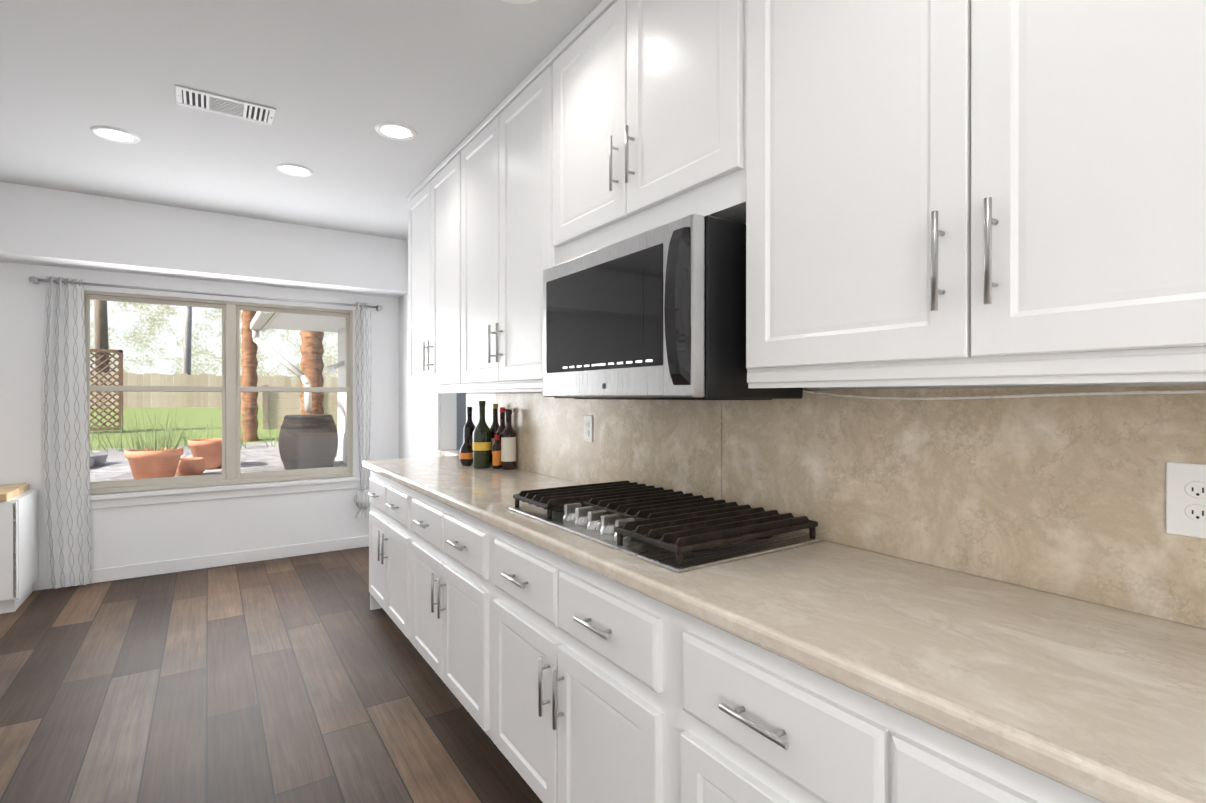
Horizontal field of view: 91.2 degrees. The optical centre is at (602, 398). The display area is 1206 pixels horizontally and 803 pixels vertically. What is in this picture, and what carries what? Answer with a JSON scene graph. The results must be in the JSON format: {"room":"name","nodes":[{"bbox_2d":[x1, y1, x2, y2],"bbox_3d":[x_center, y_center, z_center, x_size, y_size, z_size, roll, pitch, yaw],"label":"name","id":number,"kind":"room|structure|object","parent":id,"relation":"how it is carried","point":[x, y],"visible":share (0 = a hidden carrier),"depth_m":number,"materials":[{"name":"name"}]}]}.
{"room":"kitchen","nodes":[
{"label":"kitchen","id":0,"kind":"room"},
{"bbox_2d":[0,262,398,590],"bbox_3d":[-3.560,-0.021,4.266,4.036,2.640,0.150,0,0,-34],"label":"wall","id":1,"kind":"structure","parent":0,"point":[128,535],"depth_m":4.43,"materials":[{"name":"white paint"}]},
{"bbox_2d":[29,276,382,310],"bbox_3d":[-2.884,-0.792,4.570,2.250,0.040,0.090,0,0,-34],"label":"curtain rod","id":2,"kind":"object","parent":1,"relation":"attached to","point":[34,279],"visible":1,"depth_m":4.42,"materials":[{"name":"silver metal"}]},
{"bbox_2d":[41,276,91,588],"bbox_3d":[-3.653,0.232,4.024,0.258,2.105,0.055,0,0,-34],"label":"curtain","id":3,"kind":"object","parent":2,"relation":"hanging from","point":[65,459],"visible":0.98,"depth_m":4.02,"materials":[{"name":"fabric"}]},
{"bbox_2d":[354,302,370,517],"bbox_3d":[-2.062,0.102,5.090,0.165,1.850,0.116,0,0,-34],"label":"curtain","id":4,"kind":"object","parent":2,"relation":"hanging from","point":[363,357],"visible":0.94,"depth_m":5.09,"materials":[{"name":"fabric"}]},
{"bbox_2d":[53,535,368,588],"bbox_3d":[-2.796,1.251,4.676,2.310,0.095,0.022,0,0,-34],"label":"baseboard","id":5,"kind":"structure","parent":1,"relation":"attached to","point":[157,568],"depth_m":4.56,"materials":[{"name":"white paint"}]},
{"bbox_2d":[84,289,359,509],"bbox_3d":[-2.918,0.008,4.638,1.936,1.541,0.155,0,0,-34],"label":"window unit","id":6,"kind":"structure","parent":1,"relation":"in","point":[230,389],"depth_m":4.63,"materials":[{"name":"beige plastic"}]},
{"bbox_2d":[0,546,542,802],"bbox_3d":[-1.399,1.333,1.237,4.056,0.050,7.595,0,0,-34],"label":"floor","id":7,"kind":"structure","parent":0,"point":[311,678],"depth_m":2.56,"materials":[{"name":"brown wood"}]},
{"bbox_2d":[0,483,38,613],"bbox_3d":[-4.162,0.936,3.433,1.204,0.732,0.530,0,0,-34],"label":"base cabinet","id":8,"kind":"object","parent":7,"relation":"on","point":[19,546],"visible":1,"depth_m":3.60,"materials":[{"name":"white paint"}]},
{"bbox_2d":[368,470,403,633],"bbox_3d":[-0.938,0.865,3.418,0.618,0.874,0.920,0,0,-34],"label":"base cabinet","id":9,"kind":"object","parent":7,"relation":"on","point":[386,496],"depth_m":3.21,"materials":[{"name":"white paint"}]},
{"bbox_2d":[362,450,1205,802],"bbox_3d":[0.056,0.411,2.022,0.759,0.040,5.287,0,0,-34],"label":"countertop","id":10,"kind":"structure","parent":9,"relation":"on","point":[1102,704],"depth_m":0.96,"materials":[{"name":"beige stone"}]},
{"bbox_2d":[459,439,472,465],"bbox_3d":[-0.781,0.309,3.395,0.087,0.152,0.087,0,0,-34],"label":"bottle","id":11,"kind":"object","parent":10,"relation":"on","point":[466,454],"visible":0.9,"depth_m":3.36,"materials":[{"name":"black glass"}]},
{"bbox_2d":[463,407,475,445],"bbox_3d":[-0.786,0.218,3.487,0.073,0.335,0.073,0,0,-34],"label":"bottle","id":12,"kind":"object","parent":10,"relation":"on","point":[469,427],"visible":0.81,"depth_m":3.46,"materials":[{"name":"black glass"}]},
{"bbox_2d":[473,401,491,468],"bbox_3d":[-0.670,0.200,3.276,0.105,0.372,0.105,0,0,-34],"label":"bottle","id":13,"kind":"object","parent":10,"relation":"on","point":[482,446],"visible":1,"depth_m":3.24,"materials":[{"name":"green glass"}]},
{"bbox_2d":[490,404,499,445],"bbox_3d":[-0.616,0.208,3.379,0.077,0.355,0.077,0,0,-34],"label":"wine bottle","id":14,"kind":"object","parent":10,"relation":"on","point":[495,425],"visible":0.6,"depth_m":3.36,"materials":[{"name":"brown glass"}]},
{"bbox_2d":[492,435,500,468],"bbox_3d":[-0.581,0.293,3.234,0.049,0.185,0.049,0,0,-34],"label":"sauce bottle","id":15,"kind":"object","parent":10,"relation":"on","point":[496,455],"visible":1,"depth_m":3.21,"materials":[{"name":"brown glass"}]},
{"bbox_2d":[496,407,505,444],"bbox_3d":[-0.561,0.218,3.301,0.073,0.335,0.073,0,0,-34],"label":"bottle","id":16,"kind":"object","parent":10,"relation":"on","point":[502,426],"visible":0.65,"depth_m":3.29,"materials":[{"name":"brown glass"}]},
{"bbox_2d":[501,409,515,469],"bbox_3d":[-0.513,0.224,3.219,0.081,0.325,0.081,0,0,-34],"label":"bottle","id":17,"kind":"object","parent":10,"relation":"on","point":[508,448],"visible":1,"depth_m":3.19,"materials":[{"name":"brown glass"}]},
{"bbox_2d":[509,480,823,572],"bbox_3d":[0.136,0.357,1.843,0.526,0.067,0.900,0,0,-34],"label":"cooktop","id":18,"kind":"object","parent":10,"relation":"in","point":[676,531],"visible":1,"depth_m":1.63,"materials":[{"name":"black metal"}]},
{"bbox_2d":[404,486,483,730],"bbox_3d":[-0.412,0.867,2.632,0.618,0.874,0.971,0,0,-34],"label":"base cabinet","id":19,"kind":"object","parent":7,"relation":"on","point":[444,544],"depth_m":2.41,"materials":[{"name":"white paint"}]},
{"bbox_2d":[484,522,655,802],"bbox_3d":[0.126,0.869,1.828,0.618,0.874,0.965,0,0,-34],"label":"base cabinet","id":20,"kind":"object","parent":7,"relation":"on","point":[564,680],"depth_m":1.61,"materials":[{"name":"white paint"}]},
{"bbox_2d":[656,600,1101,802],"bbox_3d":[0.664,0.872,1.024,0.618,0.874,0.970,0,0,-34],"label":"base cabinet","id":21,"kind":"object","parent":7,"relation":"on","point":[738,721],"depth_m":1.00,"materials":[{"name":"white paint"}]},
{"bbox_2d":[0,0,601,239],"bbox_3d":[-1.413,-1.372,1.160,4.156,0.080,7.695,0,0,-34],"label":"ceiling","id":22,"kind":"structure","parent":0,"point":[333,83],"depth_m":2.57,"materials":[{"name":"white paint"}]},
{"bbox_2d":[90,126,140,143],"bbox_3d":[-2.469,-1.332,2.995,0.200,0.009,0.200,0,0,-34],"label":"recessed light","id":23,"kind":"object","parent":22,"relation":"in","point":[114,134],"visible":0.96,"depth_m":2.99,"materials":[{"name":"white paint"}]},
{"bbox_2d":[0,182,407,297],"bbox_3d":[-3.381,-1.120,4.084,3.935,0.439,0.344,0,0,-34],"label":"soffit beam","id":24,"kind":"structure","parent":22,"relation":"attached to","point":[51,227],"depth_m":4.19,"materials":[{"name":"white paint"}]},
{"bbox_2d":[175,85,275,125],"bbox_3d":[-1.720,-1.332,2.702,0.380,0.008,0.196,0,0,-34],"label":"ceiling vent","id":25,"kind":"object","parent":22,"relation":"in","point":[219,104],"visible":1,"depth_m":2.69,"materials":[{"name":"silver metal"}]},
{"bbox_2d":[275,163,312,176],"bbox_3d":[-1.807,-1.333,3.462,0.200,0.009,0.200,0,0,-34],"label":"recessed light","id":26,"kind":"object","parent":22,"relation":"in","point":[290,169],"visible":0.96,"depth_m":3.45,"materials":[{"name":"white paint"}]},
{"bbox_2d":[375,122,416,140],"bbox_3d":[-1.035,-1.331,2.955,0.200,0.009,0.200,0,0,-34],"label":"recessed light","id":27,"kind":"object","parent":22,"relation":"in","point":[396,131],"visible":1,"depth_m":2.95,"materials":[{"name":"white paint"}]},
{"bbox_2d":[502,0,536,4],"bbox_3d":[-0.279,-1.329,1.897,0.200,0.009,0.200,0,0,-34],"label":"recessed light","id":28,"kind":"object","parent":22,"relation":"in","point":[520,2],"visible":1,"depth_m":1.98,"materials":[{"name":"white paint"}]},
{"bbox_2d":[456,393,466,449],"bbox_3d":[-0.231,-0.037,4.664,1.700,2.770,3.200,0,0,-34],"label":"wall","id":29,"kind":"structure","parent":0,"point":[461,410],"depth_m":5.70,"materials":[{"name":"grey paint"}]},
{"bbox_2d":[399,293,1205,458],"bbox_3d":[0.237,-0.015,2.327,0.120,2.640,7.595,0,0,-34],"label":"wall","id":30,"kind":"structure","parent":0,"point":[416,425],"depth_m":4.78,"materials":[{"name":"white paint"}]},
{"bbox_2d":[407,149,454,387],"bbox_3d":[-0.889,-0.704,3.602,0.328,1.266,1.000,0,0,-34],"label":"upper cabinet","id":31,"kind":"object","parent":30,"relation":"attached to","point":[431,205],"depth_m":3.47,"materials":[{"name":"white paint"}]},
{"bbox_2d":[434,393,467,449],"bbox_3d":[-1.006,-0.227,4.169,0.138,1.217,0.730,0,0,-34],"label":"trim","id":32,"kind":"structure","parent":30,"relation":"attached to","point":[445,421],"depth_m":4.39,"materials":[{"name":"white paint"}]},
{"bbox_2d":[455,57,546,387],"bbox_3d":[-0.337,-0.702,2.777,0.328,1.266,0.984,0,0,-34],"label":"upper cabinet","id":33,"kind":"object","parent":30,"relation":"attached to","point":[501,166],"depth_m":2.64,"materials":[{"name":"white paint"}]},
{"bbox_2d":[547,0,730,267],"bbox_3d":[0.208,-0.913,1.961,0.328,0.839,0.978,0,0,-34],"label":"upper cabinet","id":34,"kind":"object","parent":30,"relation":"attached to","point":[639,91],"depth_m":1.82,"materials":[{"name":"white paint"}]},
{"bbox_2d":[543,214,802,399],"bbox_3d":[0.159,-0.228,1.881,0.460,0.463,0.790,0,0,-34],"label":"microwave","id":35,"kind":"object","parent":34,"relation":"attached to","point":[658,313],"visible":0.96,"depth_m":1.58,"materials":[{"name":"silver metal"}]},
{"bbox_2d":[466,386,1205,628],"bbox_3d":[0.416,0.183,1.932,0.019,0.414,4.738,0,0,-34],"label":"backsplash","id":36,"kind":"structure","parent":30,"relation":"attached to","point":[1063,495],"depth_m":1.35,"materials":[{"name":"stone"}]},
{"bbox_2d":[583,415,592,441],"bbox_3d":[-0.069,0.135,2.632,0.008,0.118,0.074,0,0,-34],"label":"electrical outlet","id":37,"kind":"object","parent":36,"relation":"attached to","point":[587,428],"visible":1,"depth_m":2.62,"materials":[{"name":"white plastic"}]},
{"bbox_2d":[1166,462,1205,538],"bbox_3d":[1.029,0.176,0.990,0.008,0.126,0.128,0,0,-34],"label":"double electrical outlet","id":38,"kind":"object","parent":36,"relation":"attached to","point":[1185,499],"visible":1,"depth_m":1.02,"materials":[{"name":"white plastic"}]},
{"bbox_2d":[731,0,1205,379],"bbox_3d":[0.772,-0.697,1.119,0.328,1.266,1.050,0,0,-34],"label":"upper cabinet","id":39,"kind":"object","parent":30,"relation":"attached to","point":[957,192],"depth_m":1.03,"materials":[{"name":"white paint"}]},
{"bbox_2d":[803,390,1205,399],"bbox_3d":[0.821,-0.008,1.247,0.035,0.026,0.950,0,0,-34],"label":"cord","id":40,"kind":"object","parent":39,"relation":"attached to","point":[1071,394],"visible":0.96,"depth_m":1.18,"materials":[{"name":"white plastic"}]},
{"label":"outside","id":41,"kind":"structure","parent":0,"visible":0},
{"bbox_2d":[90,300,337,405],"bbox_3d":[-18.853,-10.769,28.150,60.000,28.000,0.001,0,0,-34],"label":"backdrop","id":42,"kind":"structure","parent":41,"point":[179,330],"depth_m":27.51,"materials":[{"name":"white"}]},
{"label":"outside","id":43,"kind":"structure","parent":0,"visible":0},
{"bbox_2d":[94,300,109,405],"bbox_3d":[-13.332,-4.614,15.227,4.274,9.810,1.971,0,0,-34],"label":"tree","id":44,"kind":"object","parent":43,"point":[102,333],"depth_m":15.94,"materials":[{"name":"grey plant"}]},
{"bbox_2d":[182,306,191,374],"bbox_3d":[-13.530,-5.319,19.358,4.827,11.195,3.481,0,0,-34],"label":"birch tree","id":45,"kind":"object","parent":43,"point":[187,337],"depth_m":19.47,"materials":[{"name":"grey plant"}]},
{"bbox_2d":[90,406,337,448],"bbox_3d":[-8.899,0.439,11.500,22.000,0.480,8.000,0,0,-34],"label":"lawn","id":46,"kind":"structure","parent":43,"point":[129,413],"depth_m":11.08,"materials":[{"name":"green plant"}]},
{"bbox_2d":[90,349,123,430],"bbox_3d":[-8.473,-0.134,9.287,1.468,1.328,0.050,0,0,-34],"label":"lattice","id":47,"kind":"object","parent":46,"relation":"on","point":[120,355],"depth_m":9.57,"materials":[{"name":"brown wood"}]},
{"bbox_2d":[90,372,337,407],"bbox_3d":[-12.472,-0.140,13.242,18.000,0.940,0.070,0,0,-34],"label":"fence","id":48,"kind":"object","parent":46,"relation":"on","point":[213,380],"depth_m":14.54,"materials":[{"name":"brown wood"}]},
{"bbox_2d":[240,310,258,441],"bbox_3d":[-5.554,-1.573,9.280,0.252,4.680,0.246,0,0,-34],"label":"palm tree","id":49,"kind":"object","parent":46,"relation":"on","point":[249,349],"depth_m":9.20,"materials":[{"name":"brown plant"}]},
{"bbox_2d":[262,385,337,429],"bbox_3d":[-5.673,0.189,11.585,1.790,0.850,0.845,0,0,-34],"label":"planter box","id":50,"kind":"object","parent":46,"relation":"on","point":[278,400],"depth_m":10.96,"materials":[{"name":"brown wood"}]},
{"bbox_2d":[90,442,345,481],"bbox_3d":[-5.315,0.841,6.141,14.000,0.294,4.895,0,0,-34],"label":"patio","id":51,"kind":"structure","parent":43,"point":[118,458],"depth_m":7.34,"materials":[{"name":"grey concrete"}]},
{"bbox_2d":[90,452,107,467],"bbox_3d":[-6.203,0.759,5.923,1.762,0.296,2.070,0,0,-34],"label":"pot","id":52,"kind":"object","parent":51,"relation":"on","point":[97,461],"depth_m":6.85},
{"bbox_2d":[124,407,189,478],"bbox_3d":[-4.469,0.482,5.930,0.532,0.784,0.566,0,0,-34],"label":"pot","id":53,"kind":"object","parent":51,"relation":"on","point":[142,468],"depth_m":5.85,"materials":[{"name":"ceramic"}]},
{"bbox_2d":[90,411,280,452],"bbox_3d":[-6.372,0.440,8.008,3.502,0.585,0.963,0,0,-34],"label":"reeds","id":54,"kind":"object","parent":51,"relation":"on","point":[120,440],"depth_m":8.13,"materials":[{"name":"green plant"}]},
{"bbox_2d":[176,457,205,475],"bbox_3d":[-4.505,0.753,6.440,0.300,0.190,0.300,0,0,-34],"label":"pot","id":55,"kind":"object","parent":51,"relation":"on","point":[197,471],"depth_m":6.35,"materials":[{"name":"ceramic"}]},
{"bbox_2d":[188,438,221,468],"bbox_3d":[-4.633,0.652,6.955,0.418,0.330,0.418,0,0,-34],"label":"pot","id":56,"kind":"object","parent":51,"relation":"on","point":[212,451],"depth_m":6.83,"materials":[{"name":"ceramic"}]},
{"bbox_2d":[250,311,345,462],"bbox_3d":[-1.988,-0.610,7.394,4.010,3.400,3.285,0,0,-34],"label":"house","id":57,"kind":"structure","parent":51,"relation":"on","point":[291,318],"depth_m":7.52,"materials":[{"name":"white paint"}]},
{"bbox_2d":[278,414,337,469],"bbox_3d":[-3.551,0.523,7.137,0.650,0.640,0.650,0,0,-34],"label":"barrel","id":58,"kind":"object","parent":51,"relation":"on","point":[311,456],"depth_m":6.89,"materials":[{"name":"grey ceramic"}]},
{"bbox_2d":[300,330,323,414],"bbox_3d":[-4.500,-1.171,9.144,0.340,3.960,0.331,0,0,-34],"label":"palm tree","id":59,"kind":"object","parent":51,"relation":"on","point":[318,408],"depth_m":9.03,"materials":[{"name":"brown plant"}]}
]}

